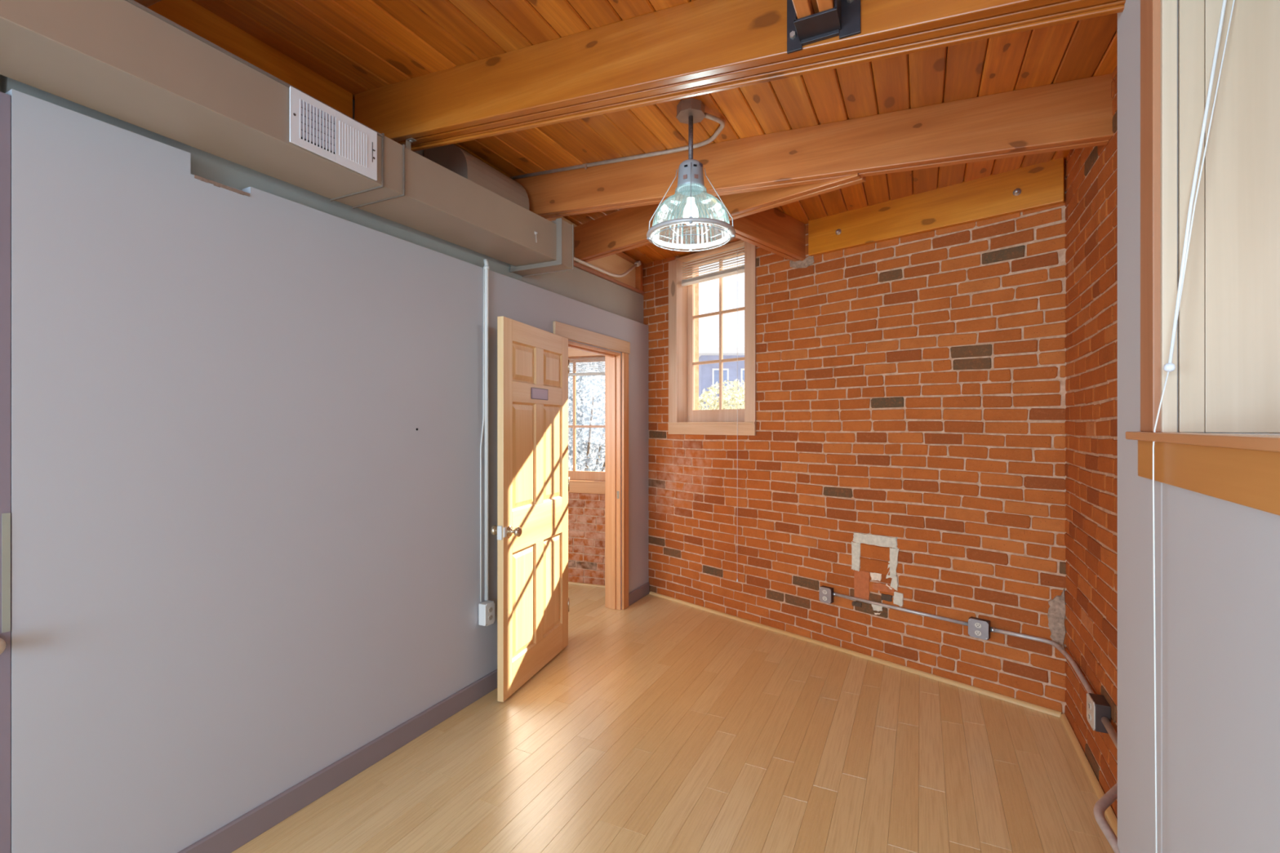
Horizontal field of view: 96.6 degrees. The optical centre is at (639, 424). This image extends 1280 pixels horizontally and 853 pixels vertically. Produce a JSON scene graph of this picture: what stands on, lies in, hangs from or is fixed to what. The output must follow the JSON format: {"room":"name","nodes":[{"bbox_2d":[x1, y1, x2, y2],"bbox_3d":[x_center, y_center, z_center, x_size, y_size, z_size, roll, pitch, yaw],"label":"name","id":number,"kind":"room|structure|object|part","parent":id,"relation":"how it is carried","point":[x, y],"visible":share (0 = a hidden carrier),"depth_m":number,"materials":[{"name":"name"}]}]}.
{"room":"empty office room","nodes":[
{"label":"empty office room","id":0,"kind":"room"},
{"bbox_2d":[0,74,643,324],"bbox_3d":[-0.862,0.164,3.294,0.064,2.612,3.905,0,0,26],"label":"wall","id":1,"kind":"structure","parent":0,"point":[577,284],"depth_m":2.51,"materials":[{"name":"grey paint"}]},
{"bbox_2d":[0,0,573,276],"bbox_3d":[-1.754,-1.069,0.987,0.373,0.334,5.419,0,0,26],"label":"air duct","id":2,"kind":"object","parent":1,"relation":"attached to","point":[125,60],"visible":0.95,"depth_m":1.72,"materials":[{"name":"metal"}]},
{"bbox_2d":[289,85,377,180],"bbox_3d":[-1.061,-1.008,1.993,0.012,0.181,0.328,0,0,27],"label":"air register","id":3,"kind":"object","parent":2,"relation":"attached to","point":[315,126],"visible":1,"depth_m":1.98,"materials":[{"name":"white metal"}]},
{"bbox_3d":[-0.992,-1.015,2.123,0.005,0.074,0.010,0,0,26],"label":"lever","id":4,"kind":"part","parent":3,"relation":"part of","materials":[{"name":"metal"}]},
{"bbox_2d":[423,143,528,209],"bbox_3d":[-0.884,-1.286,3.135,0.300,0.308,0.500,0,0,26],"label":"duct","id":5,"kind":"object","parent":2,"relation":"attached to","point":[451,157],"visible":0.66,"depth_m":2.95,"materials":[{"name":"metal"}]},
{"bbox_3d":[-0.556,-1.009,3.055,0.012,0.061,0.022,0,0,26],"label":"damper handle","id":6,"kind":"part","parent":2,"relation":"part of","materials":[{"name":"metal"}]},
{"bbox_2d":[5,88,648,852],"bbox_3d":[-0.807,0.291,3.254,0.054,2.358,3.898,0,0,26],"label":"wall","id":7,"kind":"structure","parent":0,"point":[246,424],"depth_m":1.94,"materials":[{"name":"paint"}]},
{"bbox_2d":[0,91,10,852],"bbox_3d":[-1.836,0.297,1.107,0.104,2.325,0.861,0,0,26],"label":"door","id":8,"kind":"structure","parent":7,"relation":"in","point":[5,99],"depth_m":1.49,"materials":[{"name":"paint"}]},
{"bbox_3d":[-1.646,0.562,1.439,0.056,0.058,0.058,0,0,26],"label":"knob","id":9,"kind":"part","parent":8,"relation":"part of","materials":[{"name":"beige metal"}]},
{"bbox_2d":[177,669,497,852],"bbox_3d":[-1.093,1.421,2.603,0.014,0.097,2.500,0,0,26],"label":"baseboard","id":10,"kind":"structure","parent":7,"relation":"attached to","point":[242,830],"depth_m":2.29,"materials":[{"name":"paint"}]},
{"bbox_2d":[480,258,488,601],"bbox_3d":[-0.845,0.025,3.100,0.034,1.860,0.055,0,0,26],"label":"conduit","id":11,"kind":"object","parent":7,"relation":"attached to","point":[486,268],"depth_m":3.10,"materials":[{"name":"white plastic"}]},
{"bbox_2d":[478,600,494,626],"bbox_3d":[-0.828,1.018,3.084,0.054,0.120,0.076,0,0,26],"label":"electrical outlet","id":12,"kind":"object","parent":7,"relation":"attached to","point":[486,608],"visible":1,"depth_m":3.06,"materials":[{"name":"white plastic"}]},
{"bbox_2d":[488,614,493,620],"bbox_3d":[-0.806,1.039,3.073,0.003,0.029,0.033,0,0,26],"label":"receptacle","id":13,"kind":"object","parent":12,"relation":"attached to","point":[490,616],"depth_m":3.07,"materials":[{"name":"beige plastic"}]},
{"bbox_2d":[490,315,568,702],"bbox_3d":[-0.614,0.443,3.392,0.172,2.030,0.841,0,0,17],"label":"door","id":14,"kind":"structure","parent":7,"relation":"in","point":[531,529],"depth_m":3.29,"materials":[{"name":"brown wood"}]},
{"bbox_3d":[-0.767,0.570,3.076,0.068,0.064,0.064,0,0,17],"label":"knob","id":15,"kind":"part","parent":14,"relation":"part of","materials":[{"name":"silver metal"}]},
{"bbox_3d":[-0.667,0.570,3.045,0.068,0.064,0.064,0,0,17],"label":"knob","id":16,"kind":"part","parent":14,"relation":"part of","materials":[{"name":"silver metal"}]},
{"bbox_3d":[-0.667,-0.347,3.221,0.034,0.218,0.271,0,0,17],"label":"panel","id":17,"kind":"part","parent":14,"relation":"part of","materials":[{"name":"brown wood"}]},
{"bbox_3d":[-0.667,0.172,3.221,0.034,0.594,0.271,0,0,17],"label":"panel","id":18,"kind":"part","parent":14,"relation":"part of","materials":[{"name":"brown wood"}]},
{"bbox_3d":[-0.667,0.990,3.221,0.034,0.592,0.271,0,0,17],"label":"panel","id":19,"kind":"part","parent":14,"relation":"part of","materials":[{"name":"brown wood"}]},
{"bbox_3d":[-0.614,-0.514,3.393,0.036,0.116,0.631,0,0,17],"label":"rail","id":20,"kind":"part","parent":14,"relation":"part of","materials":[{"name":"brown wood"}]},
{"bbox_3d":[-0.614,-0.181,3.393,0.036,0.113,0.631,0,0,17],"label":"rail","id":21,"kind":"part","parent":14,"relation":"part of","materials":[{"name":"brown wood"}]},
{"bbox_3d":[-0.614,0.582,3.393,0.036,0.225,0.631,0,0,17],"label":"rail","id":22,"kind":"part","parent":14,"relation":"part of","materials":[{"name":"brown wood"}]},
{"bbox_3d":[-0.614,1.372,3.393,0.036,0.172,0.631,0,0,17],"label":"rail","id":23,"kind":"part","parent":14,"relation":"part of","materials":[{"name":"brown wood"}]},
{"bbox_3d":[-0.595,-0.184,3.384,0.004,0.060,0.200,0,0,17],"label":"name plate","id":24,"kind":"part","parent":14,"relation":"part of","materials":[{"name":"plastic"}]},
{"bbox_3d":[-0.559,-0.347,3.568,0.034,0.218,0.263,0,0,17],"label":"panel","id":25,"kind":"part","parent":14,"relation":"part of","materials":[{"name":"brown wood"}]},
{"bbox_3d":[-0.559,0.172,3.568,0.034,0.594,0.263,0,0,17],"label":"panel","id":26,"kind":"part","parent":14,"relation":"part of","materials":[{"name":"brown wood"}]},
{"bbox_3d":[-0.559,0.990,3.568,0.034,0.592,0.263,0,0,17],"label":"panel","id":27,"kind":"part","parent":14,"relation":"part of","materials":[{"name":"brown wood"}]},
{"bbox_2d":[552,320,630,609],"bbox_3d":[-0.389,0.399,4.192,0.168,2.141,1.055,0,0,26],"label":"trim","id":28,"kind":"structure","parent":7,"relation":"attached to","point":[612,359],"depth_m":4.54,"materials":[{"name":"brown wood"}]},
{"bbox_3d":[-0.322,-0.625,4.160,0.019,0.094,1.055,0,0,26],"label":"head casing","id":29,"kind":"part","parent":28,"relation":"part of","materials":[{"name":"brown wood"}]},
{"bbox_3d":[-0.253,0.405,4.636,0.020,2.129,0.090,0,0,26],"label":"hall casing","id":30,"kind":"part","parent":28,"relation":"part of","materials":[{"name":"brown wood"}]},
{"bbox_3d":[-0.118,0.447,4.573,0.019,2.045,0.087,0,0,26],"label":"casing","id":31,"kind":"part","parent":28,"relation":"part of","materials":[{"name":"brown wood"}]},
{"bbox_2d":[628,582,648,606],"bbox_3d":[-0.013,1.421,4.793,0.014,0.097,0.395,0,0,26],"label":"baseboard","id":32,"kind":"structure","parent":7,"relation":"attached to","point":[642,591],"depth_m":4.78,"materials":[{"name":"paint"}]},
{"bbox_2d":[352,99,423,156],"bbox_3d":[-2.309,-1.180,0.705,0.075,0.700,6.420,0,0,26],"label":"wall","id":33,"kind":"structure","parent":0,"point":[420,152],"depth_m":2.95,"materials":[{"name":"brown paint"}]},
{"bbox_2d":[147,0,352,118],"bbox_3d":[-2.251,-1.377,0.684,0.036,0.237,4.235,0,0,26],"label":"ceiling beam","id":34,"kind":"structure","parent":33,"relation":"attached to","point":[188,14],"depth_m":2.19,"materials":[{"name":"brown wood"}]},
{"bbox_2d":[568,492,604,585],"bbox_3d":[-0.890,0.147,5.534,1.954,2.654,0.308,0,0,20],"label":"wall","id":35,"kind":"structure","parent":0,"point":[586,512],"depth_m":5.23,"materials":[{"name":"brick"}]},
{"bbox_2d":[568,347,604,493],"bbox_3d":[-0.779,-0.052,5.396,1.367,1.355,0.170,0,0,20],"label":"window","id":36,"kind":"structure","parent":35,"relation":"in","point":[580,482],"depth_m":5.29,"materials":[{"name":"brown wood"}]},
{"bbox_3d":[-0.803,-0.680,5.330,1.167,0.100,0.014,0,0,20],"label":"head casing","id":37,"kind":"part","parent":36,"relation":"part of","materials":[{"name":"brown wood"}]},
{"bbox_2d":[568,356,604,376],"bbox_3d":[-0.786,-0.539,5.377,1.143,0.163,0.029,0,0,20],"label":"window blind","id":38,"kind":"object","parent":36,"relation":"attached to","point":[584,373],"visible":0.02,"depth_m":5.26,"materials":[{"name":"plastic"}]},
{"bbox_3d":[-0.786,-0.469,5.377,1.143,0.022,0.028,0,0,20],"label":"rail","id":39,"kind":"part","parent":38,"relation":"part of","materials":[{"name":"plastic"}]},
{"bbox_3d":[-0.782,0.520,5.386,1.367,0.014,0.150,0,0,20],"label":"sill","id":40,"kind":"part","parent":36,"relation":"part of","materials":[{"name":"brown wood"}]},
{"bbox_2d":[568,582,604,587],"bbox_3d":[-0.955,1.461,5.385,1.930,0.016,0.018,0,0,20],"label":"trim","id":41,"kind":"structure","parent":35,"relation":"attached to","point":[571,583],"depth_m":5.21,"materials":[{"name":"brown wood"}]},
{"bbox_2d":[191,0,1117,264],"bbox_3d":[-0.287,-1.458,0.830,3.950,0.436,8.435,0,0,26],"label":"ceiling","id":42,"kind":"structure","parent":0,"point":[358,46],"depth_m":2.26,"materials":[{"name":"brown wood"}]},
{"bbox_2d":[133,0,161,7],"bbox_3d":[-0.834,-1.311,1.315,1.940,0.372,0.130,0,0,26],"label":"ceiling beam","id":43,"kind":"structure","parent":42,"relation":"attached to","point":[146,3],"depth_m":1.67,"materials":[{"name":"brown wood"}]},
{"bbox_2d":[646,97,735,251],"bbox_3d":[0.224,-1.107,2.510,0.390,0.604,0.390,0,0,26],"label":"pendant lamp","id":44,"kind":"object","parent":42,"relation":"hanging from","point":[691,111],"visible":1,"depth_m":2.49,"materials":[{"name":"metal"}]},
{"bbox_3d":[0.224,-1.256,2.510,0.020,0.202,0.021,0,0,26],"label":"stem","id":45,"kind":"part","parent":44,"relation":"part of","materials":[{"name":"metal"}]},
{"bbox_3d":[0.224,-0.940,2.510,0.347,0.196,0.347,0,0,26],"label":"lamp shade","id":46,"kind":"part","parent":44,"relation":"part of","materials":[{"name":"clear glass"}]},
{"bbox_3d":[0.224,-0.939,2.510,0.068,0.122,0.068,0,0,26],"label":"bulb","id":47,"kind":"part","parent":44,"relation":"part of","materials":[{"name":"white glass"}]},
{"bbox_2d":[574,173,865,262],"bbox_3d":[0.291,-1.276,3.369,0.088,0.282,2.083,0,0,-45],"label":"ceiling beam","id":48,"kind":"structure","parent":42,"relation":"attached to","point":[627,228],"depth_m":3.48,"materials":[{"name":"brown wood"}]},
{"bbox_2d":[354,0,1125,151],"bbox_3d":[0.012,-1.274,2.001,2.850,0.444,0.120,0,0,26],"label":"ceiling beam","id":49,"kind":"structure","parent":42,"relation":"attached to","point":[697,47],"depth_m":1.92,"materials":[{"name":"brown wood"}]},
{"bbox_2d":[786,0,860,53],"bbox_3d":[0.516,-1.230,1.630,0.207,0.224,0.100,0,0,26],"label":"hanger","id":50,"kind":"object","parent":49,"relation":"attached to","point":[843,20],"visible":0.98,"depth_m":1.64,"materials":[{"name":"black metal"}]},
{"bbox_2d":[791,0,834,18],"bbox_3d":[-0.342,-1.256,-0.093,0.097,0.217,3.931,0,0,26],"label":"joist","id":51,"kind":"object","parent":50,"relation":"on","point":[803,8],"visible":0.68,"depth_m":1.57,"materials":[{"name":"brown wood"}]},
{"bbox_3d":[0.509,-1.236,1.632,0.117,0.213,0.098,0,0,26],"label":"seat","id":52,"kind":"part","parent":50,"relation":"part of","materials":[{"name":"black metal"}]},
{"bbox_2d":[513,73,1113,218],"bbox_3d":[0.492,-1.292,2.855,2.955,0.389,0.096,0,0,26],"label":"ceiling beam","id":53,"kind":"structure","parent":42,"relation":"attached to","point":[1077,113],"depth_m":2.55,"materials":[{"name":"brown wood"}]},
{"bbox_2d":[509,112,724,179],"bbox_3d":[-0.153,-1.429,3.071,1.432,0.121,0.284,0,0,39],"label":"conduit","id":54,"kind":"object","parent":53,"relation":"attached to","point":[710,117],"visible":0.87,"depth_m":3.02,"materials":[{"name":"metal"}]},
{"bbox_2d":[231,583,1114,852],"bbox_3d":[-0.970,1.500,1.371,5.648,0.060,8.800,0,0,26],"label":"floor","id":55,"kind":"structure","parent":0,"point":[660,725],"depth_m":2.45,"materials":[{"name":"brown wood"}]},
{"bbox_2d":[642,164,1066,714],"bbox_3d":[1.179,-0.024,4.063,0.313,2.995,3.068,0,0,-44],"label":"wall","id":56,"kind":"structure","parent":0,"point":[908,448],"depth_m":3.46,"materials":[{"name":"red brick"}]},
{"bbox_2d":[667,240,755,435],"bbox_3d":[0.605,-0.655,4.547,0.198,1.466,0.865,0,0,-44],"label":"window","id":57,"kind":"structure","parent":56,"relation":"in","point":[683,419],"depth_m":4.67,"materials":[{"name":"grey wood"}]},
{"bbox_3d":[0.276,-0.695,4.766,0.014,1.350,0.092,0,0,-44],"label":"casing","id":58,"kind":"part","parent":57,"relation":"part of","materials":[{"name":"brown wood"}]},
{"bbox_3d":[0.598,-0.015,4.540,0.178,0.014,0.865,0,0,-44],"label":"sill","id":59,"kind":"part","parent":57,"relation":"part of","materials":[{"name":"brown wood"}]},
{"bbox_2d":[681,246,744,582],"bbox_3d":[0.560,-0.088,4.504,0.095,2.523,0.655,0,0,-44],"label":"window blind","id":60,"kind":"object","parent":57,"relation":"attached to","point":[738,269],"visible":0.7,"depth_m":4.47,"materials":[{"name":"plastic"}]},
{"bbox_3d":[0.584,-1.168,4.527,0.028,0.020,0.655,0,0,-44],"label":"rail","id":61,"kind":"part","parent":60,"relation":"part of","materials":[{"name":"plastic"}]},
{"bbox_3d":[0.754,-0.069,4.294,0.081,2.485,0.012,0,0,-44],"label":"pull cord","id":62,"kind":"part","parent":60,"relation":"part of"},
{"bbox_3d":[0.653,-0.696,4.593,0.035,1.348,0.681,0,0,-44],"label":"sash","id":63,"kind":"part","parent":57,"relation":"part of","materials":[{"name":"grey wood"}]},
{"bbox_3d":[0.814,-0.695,4.211,0.014,1.350,0.092,0,0,-44],"label":"casing","id":64,"kind":"part","parent":57,"relation":"part of","materials":[{"name":"brown wood"}]},
{"bbox_2d":[706,208,805,262],"bbox_3d":[0.756,-1.264,3.594,0.970,0.261,0.086,0,0,-44],"label":"ceiling beam","id":65,"kind":"structure","parent":56,"relation":"on","point":[772,230],"depth_m":3.64,"materials":[{"name":"brown wood"}]},
{"bbox_2d":[818,585,833,604],"bbox_3d":[1.230,1.120,3.762,0.046,0.100,0.084,0,0,-44],"label":"electrical outlet","id":66,"kind":"object","parent":56,"relation":"attached to","point":[825,593],"visible":1,"depth_m":3.74,"materials":[{"name":"metal"}]},
{"bbox_2d":[648,591,1061,717],"bbox_3d":[1.102,1.458,3.911,0.025,0.021,2.915,0,0,-44],"label":"trim","id":67,"kind":"structure","parent":56,"relation":"attached to","point":[977,690],"depth_m":3.51,"materials":[{"name":"brown wood"}]},
{"bbox_2d":[832,591,968,626],"bbox_3d":[1.548,1.108,3.451,0.024,0.023,0.803,0,0,-44],"label":"conduit","id":68,"kind":"object","parent":56,"relation":"attached to","point":[905,610],"visible":0.94,"depth_m":3.41,"materials":[{"name":"metal"}]},
{"bbox_2d":[808,157,1065,256],"bbox_3d":[1.627,-1.252,3.345,0.062,0.274,1.400,0,0,-44],"label":"board","id":69,"kind":"object","parent":56,"relation":"attached to","point":[1042,184],"visible":0.98,"depth_m":3.23,"materials":[{"name":"brown wood"}]},
{"bbox_2d":[968,616,990,639],"bbox_3d":[1.855,1.112,3.117,0.048,0.100,0.100,0,0,-44],"label":"electrical outlet","id":70,"kind":"object","parent":56,"relation":"attached to","point":[978,628],"visible":1,"depth_m":3.10,"materials":[{"name":"metal"}]},
{"bbox_2d":[974,630,981,635],"bbox_3d":[1.839,1.133,3.102,0.003,0.029,0.033,0,0,-44],"label":"receptacle","id":71,"kind":"object","parent":70,"relation":"attached to","point":[977,633],"depth_m":3.10,"materials":[{"name":"beige plastic"}]},
{"bbox_2d":[974,622,981,628],"bbox_3d":[1.839,1.091,3.102,0.003,0.029,0.033,0,0,-44],"label":"receptacle","id":72,"kind":"object","parent":70,"relation":"attached to","point":[977,625],"depth_m":3.10,"materials":[{"name":"beige plastic"}]},
{"bbox_2d":[1064,64,1117,819],"bbox_3d":[1.908,-0.025,2.058,0.308,2.990,1.664,0,0,26],"label":"wall","id":73,"kind":"structure","parent":0,"point":[1091,424],"depth_m":2.39,"materials":[{"name":"red brick"}]},
{"bbox_2d":[990,626,1094,693],"bbox_3d":[1.963,1.105,2.675,0.222,0.030,0.829,0,0,6],"label":"conduit","id":74,"kind":"object","parent":73,"relation":"attached to","point":[1079,673],"visible":0.94,"depth_m":2.83,"materials":[{"name":"metal"}]},
{"bbox_2d":[1059,713,1117,837],"bbox_3d":[1.776,1.458,2.165,0.021,0.021,1.555,0,0,26],"label":"trim","id":75,"kind":"structure","parent":73,"relation":"attached to","point":[1094,781],"depth_m":2.40,"materials":[{"name":"brown wood"}]},
{"bbox_2d":[1086,693,1111,733],"bbox_3d":[1.790,1.125,2.228,0.056,0.110,0.110,0,0,26],"label":"electrical outlet","id":76,"kind":"object","parent":73,"relation":"attached to","point":[1097,707],"visible":0.98,"depth_m":2.19,"materials":[{"name":"metal"}]},
{"bbox_2d":[1093,716,1119,852],"bbox_3d":[1.237,1.125,1.421,0.135,0.024,1.849,0,0,35],"label":"conduit","id":77,"kind":"object","parent":73,"relation":"attached to","point":[1104,802],"visible":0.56,"depth_m":1.67,"materials":[{"name":"metal"}]},
{"bbox_2d":[1117,0,1279,852],"bbox_3d":[-0.024,-0.030,-0.973,0.160,3.000,5.600,0,0,29],"label":"wall","id":78,"kind":"structure","parent":0,"point":[1217,561],"depth_m":1.08,"materials":[{"name":"paint"}]},
{"bbox_3d":[0.211,-0.030,-1.086,0.360,3.000,5.630,0,0,29],"label":"wall","id":79,"kind":"structure","parent":0,"visible":0},
{"bbox_2d":[1125,0,1279,515],"bbox_3d":[1.012,-0.502,0.553,0.552,1.235,1.440,0,0,29],"label":"window","id":80,"kind":"structure","parent":79,"relation":"in","point":[1228,317],"depth_m":1.13,"materials":[{"name":"brown wood"}]},
{"bbox_3d":[1.100,-0.552,1.228,0.014,1.135,0.094,0,0,29],"label":"casing","id":81,"kind":"part","parent":80,"relation":"part of","materials":[{"name":"brown wood"}]},
{"bbox_2d":[1152,0,1235,852],"bbox_3d":[1.109,0.040,1.126,0.166,2.021,0.018,0,0,9],"label":"blind cord","id":82,"kind":"object","parent":80,"relation":"hanging from","point":[1170,366],"visible":0.99,"depth_m":1.13,"materials":[{"name":"white fabric"}]},
{"bbox_3d":[0.797,0.024,0.672,0.062,0.018,1.440,0,0,29],"label":"sill","id":83,"kind":"part","parent":80,"relation":"part of","materials":[{"name":"brown wood"}]},
{"bbox_3d":[1.336,-0.507,1.037,0.456,1.045,0.010,0,0,29],"label":"reveal panel","id":84,"kind":"part","parent":80,"relation":"part of","materials":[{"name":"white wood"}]},
{"label":"outside","id":85,"kind":"structure","parent":0,"visible":0},
{"bbox_2d":[568,441,604,471],"bbox_3d":[21.107,3.120,42.776,120.000,0.100,84.600,0,0,26],"label":"ground","id":86,"kind":"structure","parent":85,"point":[593,453],"depth_m":51.76,"materials":[{"name":"white snow"}]},
{"bbox_2d":[568,361,604,471],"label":"window","id":87,"kind":"structure","parent":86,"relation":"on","point":[580,444],"depth_m":8.64,"materials":[{"name":"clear glass"}]},
{"bbox_3d":[-0.899,1.167,8.824,1.518,3.819,1.135,0,0,-24],"label":"stem","id":88,"kind":"part","parent":87,"relation":"part of","materials":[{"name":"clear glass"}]},
{"bbox_2d":[698,346,744,409],"bbox_3d":[5.331,-0.175,28.700,5.875,6.491,7.400,0,0,0],"label":"neighboring house","id":89,"kind":"structure","parent":86,"relation":"on","point":[708,374],"depth_m":26.00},
{"bbox_3d":[3.669,-2.021,25.945,0.590,0.940,0.010,0,0,0],"label":"pane","id":90,"kind":"part","parent":89,"relation":"part of","materials":[{"name":"glass"}]},
{"bbox_2d":[698,378,744,409],"bbox_3d":[1.862,1.089,10.979,1.930,3.973,1.950,0,0,26],"label":"flowering shrub","id":91,"kind":"object","parent":86,"relation":"on","point":[731,399],"visible":0.16,"depth_m":10.74,"materials":[{"name":"yellow plant"}]},
{"bbox_3d":[-0.370,-1.340,4.542,0.157,0.380,2.180,0,0,26],"label":"wall","id":92,"kind":"structure","parent":0,"visible":0},
{"bbox_2d":[546,216,644,294],"bbox_3d":[-0.365,-1.284,4.278,0.084,0.352,1.710,0,0,26],"label":"plywood sheathing","id":93,"kind":"object","parent":92,"relation":"attached to","point":[620,263],"visible":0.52,"depth_m":4.67,"materials":[{"name":"brown wood"}]},
{"bbox_2d":[573,257,637,277],"bbox_3d":[-0.352,-1.257,4.185,0.038,0.246,1.536,0,0,26],"label":"conduit","id":94,"kind":"object","parent":93,"relation":"attached to","point":[577,260],"visible":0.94,"depth_m":4.34,"materials":[{"name":"grey metal"}]},
{"bbox_3d":[-0.360,-1.138,4.259,0.058,0.060,1.680,0,0,26],"label":"rail","id":95,"kind":"part","parent":93,"relation":"part of","materials":[{"name":"brown wood"}]},
{"bbox_2d":[634,260,640,266],"bbox_3d":[-0.019,-1.385,4.899,0.036,0.058,0.067,0,0,26],"label":"junction box","id":96,"kind":"object","parent":93,"relation":"attached to","point":[638,263],"visible":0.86,"depth_m":4.88,"materials":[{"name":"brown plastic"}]}
]}

